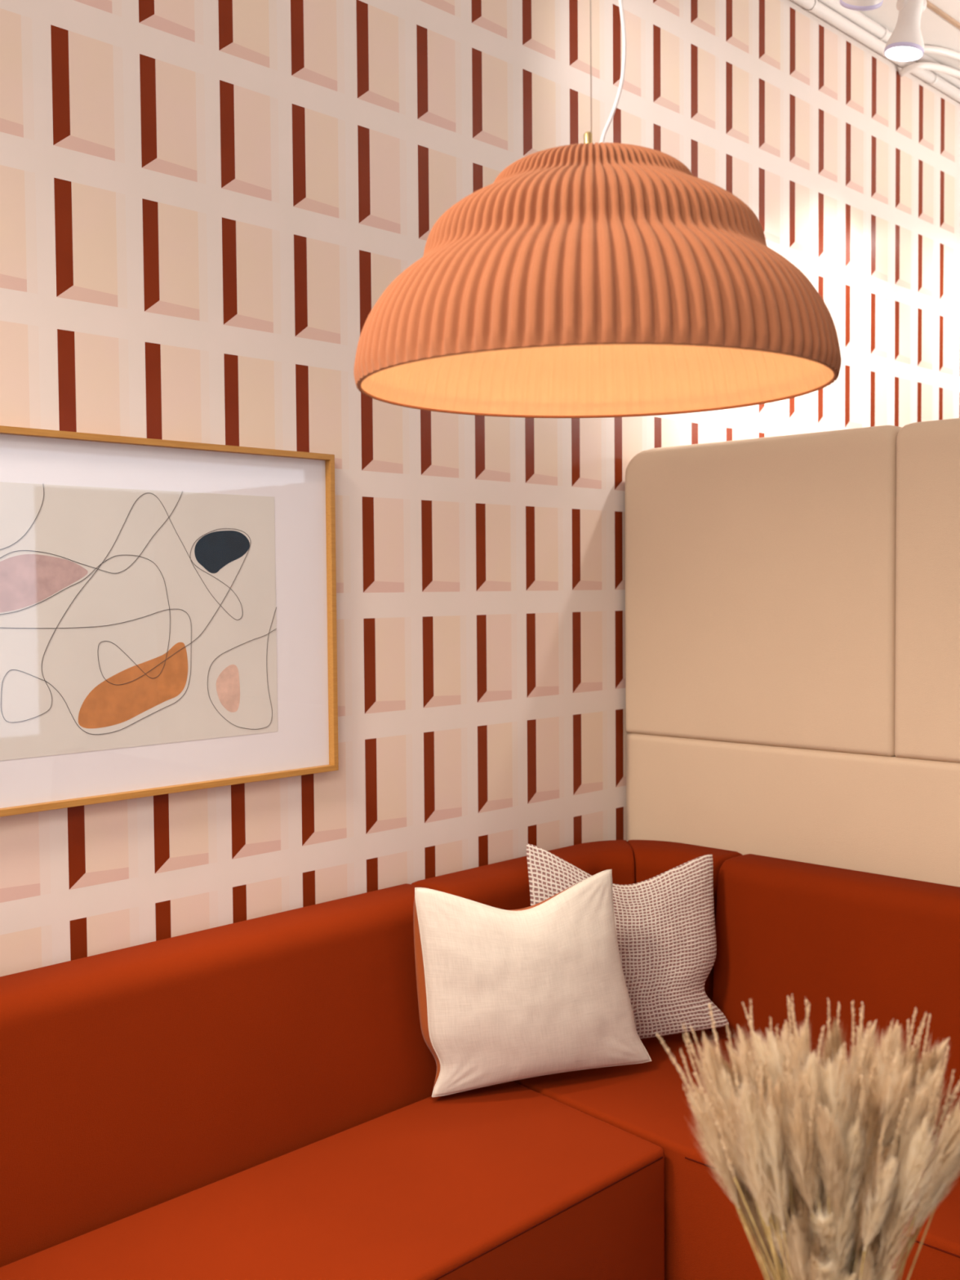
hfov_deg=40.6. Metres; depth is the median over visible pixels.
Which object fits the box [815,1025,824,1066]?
grass stem
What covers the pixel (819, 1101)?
grass stem
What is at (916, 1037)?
grass stem
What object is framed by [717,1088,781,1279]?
grass stem
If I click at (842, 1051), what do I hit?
grass stem
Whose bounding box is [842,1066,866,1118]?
grass stem
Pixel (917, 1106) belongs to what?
grass stem
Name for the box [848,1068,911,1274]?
grass stem
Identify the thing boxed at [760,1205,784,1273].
grass stem
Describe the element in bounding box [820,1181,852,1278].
grass stem
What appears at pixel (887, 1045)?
grass stem
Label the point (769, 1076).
grass stem
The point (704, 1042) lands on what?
grass stem
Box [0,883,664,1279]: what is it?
sofa
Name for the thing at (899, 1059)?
grass stem
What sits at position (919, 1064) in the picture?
grass stem
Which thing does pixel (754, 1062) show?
grass stem
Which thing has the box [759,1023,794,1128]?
grass stem
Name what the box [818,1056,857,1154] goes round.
grass stem
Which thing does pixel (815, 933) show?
sofa
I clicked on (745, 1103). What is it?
grass stem
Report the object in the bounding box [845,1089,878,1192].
grass stem
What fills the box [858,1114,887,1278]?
grass stem
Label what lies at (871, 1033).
grass stem
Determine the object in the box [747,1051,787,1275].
grass stem
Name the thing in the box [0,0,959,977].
wall
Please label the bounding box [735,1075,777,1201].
grass stem
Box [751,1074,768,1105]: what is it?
grass stem
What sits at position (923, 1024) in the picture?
grass stem
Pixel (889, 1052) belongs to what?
grass stem
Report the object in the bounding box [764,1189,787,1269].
grass stem
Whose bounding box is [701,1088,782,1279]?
grass stem
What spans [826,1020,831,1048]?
grass stem
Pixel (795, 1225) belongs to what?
grass stem
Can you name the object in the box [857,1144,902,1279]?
grass stem
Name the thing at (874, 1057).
grass stem
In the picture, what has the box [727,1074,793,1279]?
grass stem
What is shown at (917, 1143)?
grass stem
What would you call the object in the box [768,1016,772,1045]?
grass stem
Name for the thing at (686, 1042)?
grass stem
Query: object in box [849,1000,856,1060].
grass stem
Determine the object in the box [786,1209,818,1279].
grass stem
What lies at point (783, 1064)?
grass stem
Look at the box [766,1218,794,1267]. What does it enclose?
grass stem
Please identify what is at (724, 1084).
grass stem
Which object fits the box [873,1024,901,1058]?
grass stem
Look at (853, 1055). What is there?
grass stem
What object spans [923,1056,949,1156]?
grass stem
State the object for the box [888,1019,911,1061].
grass stem
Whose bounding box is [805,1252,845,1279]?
grass stem
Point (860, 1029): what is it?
grass stem
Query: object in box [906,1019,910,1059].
grass stem
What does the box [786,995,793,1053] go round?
grass stem
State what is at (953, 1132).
grass stem
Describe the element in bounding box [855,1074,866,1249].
grass stem
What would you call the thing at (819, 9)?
ceiling pipe
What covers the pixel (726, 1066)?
grass stem
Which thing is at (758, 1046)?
grass stem
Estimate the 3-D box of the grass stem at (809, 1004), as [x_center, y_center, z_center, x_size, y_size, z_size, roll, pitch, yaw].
[0.316,0.543,1.246,0.012,0.368,0.100,0,2,8]
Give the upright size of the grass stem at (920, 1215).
0.308 m
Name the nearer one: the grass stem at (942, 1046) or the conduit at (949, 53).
the grass stem at (942, 1046)
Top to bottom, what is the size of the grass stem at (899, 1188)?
0.256 m
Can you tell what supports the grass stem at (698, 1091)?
in the vase
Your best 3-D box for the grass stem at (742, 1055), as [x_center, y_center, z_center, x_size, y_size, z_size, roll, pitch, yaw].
[0.278,0.544,1.173,0.118,0.372,0.012,-2,3,-29]
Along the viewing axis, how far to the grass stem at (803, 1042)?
1.20 m
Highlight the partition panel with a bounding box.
[625,417,959,887]
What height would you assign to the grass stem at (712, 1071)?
0.353 m
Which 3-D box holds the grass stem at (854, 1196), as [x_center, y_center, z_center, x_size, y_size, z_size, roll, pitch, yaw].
[0.344,0.598,1.181,0.036,0.263,0.033,2,3,44]
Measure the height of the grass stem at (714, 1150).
0.317 m
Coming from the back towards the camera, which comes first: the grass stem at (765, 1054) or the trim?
the trim
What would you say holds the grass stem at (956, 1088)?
in the vase
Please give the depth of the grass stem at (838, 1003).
1.30 m
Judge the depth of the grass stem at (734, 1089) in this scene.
1.16 m
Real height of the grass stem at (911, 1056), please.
0.363 m
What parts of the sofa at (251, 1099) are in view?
backrest, seat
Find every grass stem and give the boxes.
[656,1032,768,1279]
[680,1048,766,1279]
[682,1023,749,1195]
[682,1084,775,1279]
[682,1092,769,1279]
[683,1033,773,1275]
[686,1091,742,1187]
[689,1025,775,1279]
[693,1031,733,1095]
[693,1040,784,1279]
[693,1071,777,1279]
[693,1082,770,1279]
[694,1092,771,1279]
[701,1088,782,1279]
[702,1066,786,1279]
[706,1066,777,1259]
[708,1003,777,1279]
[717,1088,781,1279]
[719,1058,750,1099]
[725,1041,751,1073]
[726,1024,740,1098]
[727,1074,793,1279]
[728,1040,756,1090]
[729,1024,755,1064]
[729,1077,787,1279]
[729,1170,777,1274]
[730,1088,790,1279]
[733,1081,780,1279]
[733,1120,779,1279]
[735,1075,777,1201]
[741,1053,794,1271]
[741,1061,787,1262]
[742,1002,751,1031]
[743,1092,792,1279]
[746,1054,767,1102]
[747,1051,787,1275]
[748,998,757,1066]
[748,1026,785,1112]
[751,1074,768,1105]
[751,1199,773,1279]
[755,1075,791,1238]
[756,1068,763,1093]
[758,1208,783,1265]
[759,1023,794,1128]
[759,1055,764,1108]
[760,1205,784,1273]
[763,1059,773,1093]
[764,1050,773,1092]
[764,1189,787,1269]
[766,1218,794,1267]
[767,1073,795,1213]
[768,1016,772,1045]
[768,1081,794,1213]
[773,1202,814,1279]
[775,1024,781,1053]
[776,1026,793,1062]
[780,1095,820,1236]
[781,1017,813,1121]
[781,1066,823,1207]
[782,1024,786,1070]
[782,1060,791,1117]
[784,1124,800,1225]
[785,1020,796,1064]
[785,1038,800,1151]
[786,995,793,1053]
[786,1182,820,1250]
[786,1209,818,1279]
[788,1000,799,1046]
[791,994,797,1057]
[791,1072,830,1231]
[791,1162,824,1217]
[793,1046,824,1199]
[793,1057,821,1097]
[803,1001,810,1030]
[804,998,809,1048]
[804,1046,823,1181]
[804,1208,842,1262]
[804,1231,831,1275]
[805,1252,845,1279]
[807,1081,820,1214]
[807,1100,844,1273]
[807,1101,822,1186]
[807,1204,849,1264]
[808,1195,831,1271]
[808,1252,840,1279]
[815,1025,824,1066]
[815,1036,843,1070]
[815,1107,850,1213]
[817,1017,847,1069]
[817,1056,837,1182]
[817,1064,827,1109]
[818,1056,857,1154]
[818,1125,853,1233]
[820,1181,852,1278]
[821,998,831,1192]
[821,1240,844,1277]
[824,1053,856,1115]
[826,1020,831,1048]
[826,1193,858,1279]
[826,1255,852,1279]
[830,1044,860,1085]
[831,1086,856,1155]
[835,1262,860,1279]
[836,1001,840,1047]
[838,1048,844,1091]
[840,1116,875,1262]
[841,1228,855,1272]
[842,1042,848,1111]
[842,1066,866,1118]
[843,1244,855,1277]
[844,1084,889,1270]
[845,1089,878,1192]
[847,1019,881,1065]
[847,1026,876,1091]
[848,1048,867,1096]
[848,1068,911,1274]
[848,1195,861,1266]
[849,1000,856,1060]
[849,1228,887,1279]
[851,1141,900,1274]
[853,1021,871,1113]
[853,1244,879,1279]
[854,1001,863,1061]
[854,1044,901,1273]
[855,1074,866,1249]
[856,1058,886,1117]
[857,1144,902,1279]
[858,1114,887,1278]
[863,1025,904,1089]
[865,1062,913,1167]
[866,1047,877,1074]
[866,1053,876,1103]
[866,1060,893,1088]
[871,1122,917,1277]
[871,1192,918,1279]
[871,1266,899,1279]
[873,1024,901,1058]
[873,1048,902,1093]
[874,1097,908,1231]
[875,1051,916,1100]
[875,1187,899,1243]
[881,1048,900,1097]
[882,1018,893,1081]
[882,1114,942,1266]
[885,1133,901,1194]
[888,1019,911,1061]
[888,1047,895,1069]
[888,1080,932,1171]
[890,1114,950,1279]
[891,1044,949,1257]
[892,1069,955,1245]
[893,1089,959,1257]
[893,1235,911,1278]
[894,1152,959,1279]
[896,1102,959,1279]
[898,1062,948,1186]
[898,1127,959,1279]
[899,1042,924,1086]
[899,1086,915,1112]
[905,1006,917,1060]
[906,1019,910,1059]
[906,1064,932,1097]
[906,1102,959,1279]
[909,1051,944,1155]
[911,1011,927,1051]
[911,1097,939,1189]
[913,1062,921,1098]
[915,1021,925,1058]
[917,1031,951,1103]
[919,1047,947,1119]
[920,1013,930,1061]
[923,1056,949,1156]
[928,1080,959,1150]
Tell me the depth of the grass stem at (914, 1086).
1.17 m
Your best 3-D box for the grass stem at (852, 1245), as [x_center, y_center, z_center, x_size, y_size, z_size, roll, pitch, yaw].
[0.340,0.636,1.189,0.024,0.186,0.028,2,3,44]
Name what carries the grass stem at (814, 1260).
in the vase
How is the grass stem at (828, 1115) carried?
in the vase
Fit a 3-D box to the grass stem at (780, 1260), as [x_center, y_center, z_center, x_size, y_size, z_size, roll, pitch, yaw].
[0.281,0.620,1.208,0.059,0.218,0.040,1,3,32]
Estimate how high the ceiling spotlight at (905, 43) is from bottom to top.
0.448 m
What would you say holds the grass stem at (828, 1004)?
in the vase
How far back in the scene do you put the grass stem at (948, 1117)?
1.13 m
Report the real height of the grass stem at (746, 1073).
0.365 m
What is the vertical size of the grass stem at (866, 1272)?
0.204 m
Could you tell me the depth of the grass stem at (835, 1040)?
1.21 m
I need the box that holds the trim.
[926,0,959,29]
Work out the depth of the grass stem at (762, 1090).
1.14 m
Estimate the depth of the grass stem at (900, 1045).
1.13 m
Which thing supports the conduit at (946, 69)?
attached to the ceiling
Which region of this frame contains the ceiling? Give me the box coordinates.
[857,0,959,70]
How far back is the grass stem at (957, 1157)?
1.17 m
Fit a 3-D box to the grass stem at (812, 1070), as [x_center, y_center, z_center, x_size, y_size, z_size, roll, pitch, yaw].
[0.305,0.544,1.170,0.030,0.372,0.074,2,3,44]
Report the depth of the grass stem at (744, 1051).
1.22 m
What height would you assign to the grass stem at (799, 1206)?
0.262 m
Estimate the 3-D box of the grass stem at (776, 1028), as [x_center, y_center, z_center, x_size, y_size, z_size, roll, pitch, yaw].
[0.300,0.543,1.216,0.048,0.371,0.009,0,2,12]
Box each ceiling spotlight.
[840,0,883,10]
[884,0,926,62]
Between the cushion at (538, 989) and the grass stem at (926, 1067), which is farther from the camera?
the cushion at (538, 989)
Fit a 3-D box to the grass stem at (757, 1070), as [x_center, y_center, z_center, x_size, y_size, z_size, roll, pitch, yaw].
[0.294,0.556,1.193,0.099,0.347,0.013,-1,2,-19]
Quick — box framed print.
[0,425,338,817]
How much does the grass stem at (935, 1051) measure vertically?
0.355 m
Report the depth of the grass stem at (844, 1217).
1.13 m
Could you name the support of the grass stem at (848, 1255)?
in the vase
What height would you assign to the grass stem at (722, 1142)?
0.346 m
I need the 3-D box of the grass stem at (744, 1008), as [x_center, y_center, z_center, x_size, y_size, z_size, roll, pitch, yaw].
[0.300,0.542,1.250,0.012,0.370,0.112,-2,3,-40]
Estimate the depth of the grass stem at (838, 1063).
1.16 m
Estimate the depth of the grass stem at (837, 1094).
1.14 m
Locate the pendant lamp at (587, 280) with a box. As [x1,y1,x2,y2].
[353,0,841,417]
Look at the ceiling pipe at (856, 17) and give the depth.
4.87 m
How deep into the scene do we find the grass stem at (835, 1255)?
1.14 m
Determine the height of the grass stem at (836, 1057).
0.348 m
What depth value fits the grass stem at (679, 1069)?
1.21 m
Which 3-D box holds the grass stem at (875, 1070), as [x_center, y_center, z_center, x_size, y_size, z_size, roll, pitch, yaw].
[0.344,0.552,1.179,0.055,0.354,0.034,2,3,44]
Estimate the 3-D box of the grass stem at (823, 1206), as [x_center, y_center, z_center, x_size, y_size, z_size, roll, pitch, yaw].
[0.309,0.609,1.170,0.034,0.242,0.069,0,2,18]
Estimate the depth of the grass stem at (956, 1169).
1.17 m
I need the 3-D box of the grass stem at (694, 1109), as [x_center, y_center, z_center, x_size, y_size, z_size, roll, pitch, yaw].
[0.260,0.568,1.203,0.146,0.323,0.012,0,2,0]
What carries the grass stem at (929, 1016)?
in the vase
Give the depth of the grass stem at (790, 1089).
1.13 m
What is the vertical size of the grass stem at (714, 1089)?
0.353 m
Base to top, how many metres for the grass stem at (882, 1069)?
0.341 m
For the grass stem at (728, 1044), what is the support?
in the vase
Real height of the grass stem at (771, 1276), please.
0.198 m
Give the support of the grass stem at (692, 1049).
in the vase
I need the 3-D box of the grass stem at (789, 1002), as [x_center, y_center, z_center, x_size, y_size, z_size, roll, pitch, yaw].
[0.305,0.535,1.227,0.009,0.387,0.034,-2,3,-28]
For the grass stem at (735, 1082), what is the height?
0.332 m
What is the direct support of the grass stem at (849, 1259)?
in the vase
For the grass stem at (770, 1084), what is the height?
0.350 m
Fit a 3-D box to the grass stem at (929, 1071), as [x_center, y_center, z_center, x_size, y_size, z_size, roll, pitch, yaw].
[0.375,0.556,1.185,0.084,0.347,0.041,0,2,3]
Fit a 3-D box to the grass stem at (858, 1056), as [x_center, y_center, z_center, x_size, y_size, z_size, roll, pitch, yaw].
[0.347,0.549,1.224,0.033,0.357,0.092,2,3,44]
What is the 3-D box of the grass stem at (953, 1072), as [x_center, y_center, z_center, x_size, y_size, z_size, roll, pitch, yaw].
[0.375,0.555,1.178,0.104,0.348,0.011,0,3,21]
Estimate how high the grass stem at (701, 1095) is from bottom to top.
0.305 m
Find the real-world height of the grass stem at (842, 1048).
0.355 m
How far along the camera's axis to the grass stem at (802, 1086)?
1.13 m
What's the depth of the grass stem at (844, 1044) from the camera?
1.16 m
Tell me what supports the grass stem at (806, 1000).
in the vase
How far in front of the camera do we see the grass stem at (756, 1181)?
1.14 m
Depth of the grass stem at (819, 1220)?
1.13 m
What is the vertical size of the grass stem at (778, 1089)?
0.352 m
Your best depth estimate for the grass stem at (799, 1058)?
1.17 m
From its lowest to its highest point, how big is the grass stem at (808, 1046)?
0.356 m
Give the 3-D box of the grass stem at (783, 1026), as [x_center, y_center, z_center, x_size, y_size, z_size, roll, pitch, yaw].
[0.305,0.555,1.256,0.031,0.344,0.129,-1,2,-3]
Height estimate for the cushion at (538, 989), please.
0.492 m
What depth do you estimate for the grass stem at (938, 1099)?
1.14 m
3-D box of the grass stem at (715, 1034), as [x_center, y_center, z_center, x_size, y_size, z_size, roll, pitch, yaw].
[0.264,0.536,1.216,0.102,0.385,0.013,0,3,21]
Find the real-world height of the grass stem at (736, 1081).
0.371 m
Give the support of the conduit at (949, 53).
attached to the ceiling
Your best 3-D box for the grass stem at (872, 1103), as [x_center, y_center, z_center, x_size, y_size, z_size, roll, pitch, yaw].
[0.341,0.557,1.166,0.036,0.346,0.092,0,2,0]
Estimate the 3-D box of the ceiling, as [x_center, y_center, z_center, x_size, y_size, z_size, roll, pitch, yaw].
[2.863,-2.267,1.717,6.740,0.100,11.240,2,3,44]
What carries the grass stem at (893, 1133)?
in the vase
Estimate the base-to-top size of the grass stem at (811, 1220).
0.238 m
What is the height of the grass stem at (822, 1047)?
0.340 m
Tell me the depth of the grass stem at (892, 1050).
1.20 m
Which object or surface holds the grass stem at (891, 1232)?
in the vase
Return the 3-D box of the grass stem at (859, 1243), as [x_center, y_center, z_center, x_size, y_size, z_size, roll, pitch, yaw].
[0.330,0.578,1.159,0.040,0.305,0.128,-1,2,-19]
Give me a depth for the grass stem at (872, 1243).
1.15 m
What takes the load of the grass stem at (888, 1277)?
in the vase
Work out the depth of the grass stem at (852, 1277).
1.14 m
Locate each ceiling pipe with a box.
[791,0,959,102]
[817,0,959,88]
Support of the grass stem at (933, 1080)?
in the vase
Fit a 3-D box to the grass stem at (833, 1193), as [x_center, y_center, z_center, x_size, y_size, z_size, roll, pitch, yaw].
[0.310,0.571,1.156,0.032,0.319,0.111,0,2,7]
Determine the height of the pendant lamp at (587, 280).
1.870 m
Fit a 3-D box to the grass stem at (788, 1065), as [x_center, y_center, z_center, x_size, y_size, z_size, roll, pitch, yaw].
[0.291,0.537,1.170,0.011,0.388,0.086,1,3,37]
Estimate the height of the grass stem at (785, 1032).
0.364 m
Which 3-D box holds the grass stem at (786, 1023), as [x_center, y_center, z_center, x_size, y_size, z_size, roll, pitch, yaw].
[0.308,0.542,1.220,0.043,0.372,0.012,1,3,33]
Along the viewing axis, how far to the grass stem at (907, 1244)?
1.20 m
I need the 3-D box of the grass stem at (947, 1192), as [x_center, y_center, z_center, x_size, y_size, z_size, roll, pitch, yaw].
[0.391,0.574,1.189,0.133,0.310,0.034,0,2,4]
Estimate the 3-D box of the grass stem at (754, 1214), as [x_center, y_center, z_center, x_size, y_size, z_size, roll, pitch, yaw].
[0.278,0.610,1.209,0.103,0.239,0.030,0,2,5]
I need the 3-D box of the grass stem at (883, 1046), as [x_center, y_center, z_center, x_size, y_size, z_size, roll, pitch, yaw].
[0.372,0.548,1.221,0.040,0.359,0.076,2,3,44]
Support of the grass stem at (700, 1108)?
in the vase
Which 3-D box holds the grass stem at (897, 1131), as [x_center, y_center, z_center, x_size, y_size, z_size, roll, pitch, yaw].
[0.341,0.561,1.165,0.010,0.339,0.101,-2,3,-33]
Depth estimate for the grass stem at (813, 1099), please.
1.11 m
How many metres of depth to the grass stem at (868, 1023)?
1.16 m
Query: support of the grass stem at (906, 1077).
in the vase
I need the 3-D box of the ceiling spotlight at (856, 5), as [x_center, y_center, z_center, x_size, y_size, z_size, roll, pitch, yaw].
[1.062,-1.985,3.594,0.158,0.478,0.173,2,3,44]
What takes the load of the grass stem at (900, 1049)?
in the vase
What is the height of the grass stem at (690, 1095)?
0.308 m
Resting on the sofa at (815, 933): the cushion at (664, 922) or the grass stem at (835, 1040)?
the cushion at (664, 922)
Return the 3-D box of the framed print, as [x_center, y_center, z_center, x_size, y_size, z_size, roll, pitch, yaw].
[-0.707,-0.047,2.751,0.027,0.755,1.020,2,3,44]
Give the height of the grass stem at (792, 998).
0.386 m
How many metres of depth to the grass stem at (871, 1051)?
1.25 m
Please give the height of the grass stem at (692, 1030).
0.358 m
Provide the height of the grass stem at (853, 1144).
0.321 m
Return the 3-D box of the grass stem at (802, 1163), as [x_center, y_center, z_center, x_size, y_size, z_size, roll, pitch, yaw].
[0.301,0.560,1.146,0.037,0.343,0.119,2,3,44]
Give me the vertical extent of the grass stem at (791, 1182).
0.302 m
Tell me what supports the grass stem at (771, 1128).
in the vase
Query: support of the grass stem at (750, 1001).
in the vase
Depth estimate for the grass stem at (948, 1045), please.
1.24 m
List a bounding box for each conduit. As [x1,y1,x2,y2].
[898,62,959,78]
[924,44,959,61]
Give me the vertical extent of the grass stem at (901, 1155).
0.314 m
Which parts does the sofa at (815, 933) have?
corner backrest, corner backrest, seat, backrest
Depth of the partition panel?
3.51 m
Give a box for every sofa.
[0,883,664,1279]
[411,840,959,1279]
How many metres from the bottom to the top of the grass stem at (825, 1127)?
0.348 m
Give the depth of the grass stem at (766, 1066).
1.18 m
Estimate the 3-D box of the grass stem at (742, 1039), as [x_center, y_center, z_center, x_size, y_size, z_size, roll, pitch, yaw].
[0.291,0.551,1.242,0.130,0.353,0.036,2,3,44]
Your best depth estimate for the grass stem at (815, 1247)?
1.14 m
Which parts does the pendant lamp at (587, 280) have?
lamp shade, power cord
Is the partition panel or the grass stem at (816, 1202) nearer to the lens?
the grass stem at (816, 1202)
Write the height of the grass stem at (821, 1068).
0.341 m
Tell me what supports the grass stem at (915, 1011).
in the vase
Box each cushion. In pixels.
[413,869,651,1097]
[526,843,729,1039]
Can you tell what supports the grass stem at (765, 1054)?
in the vase

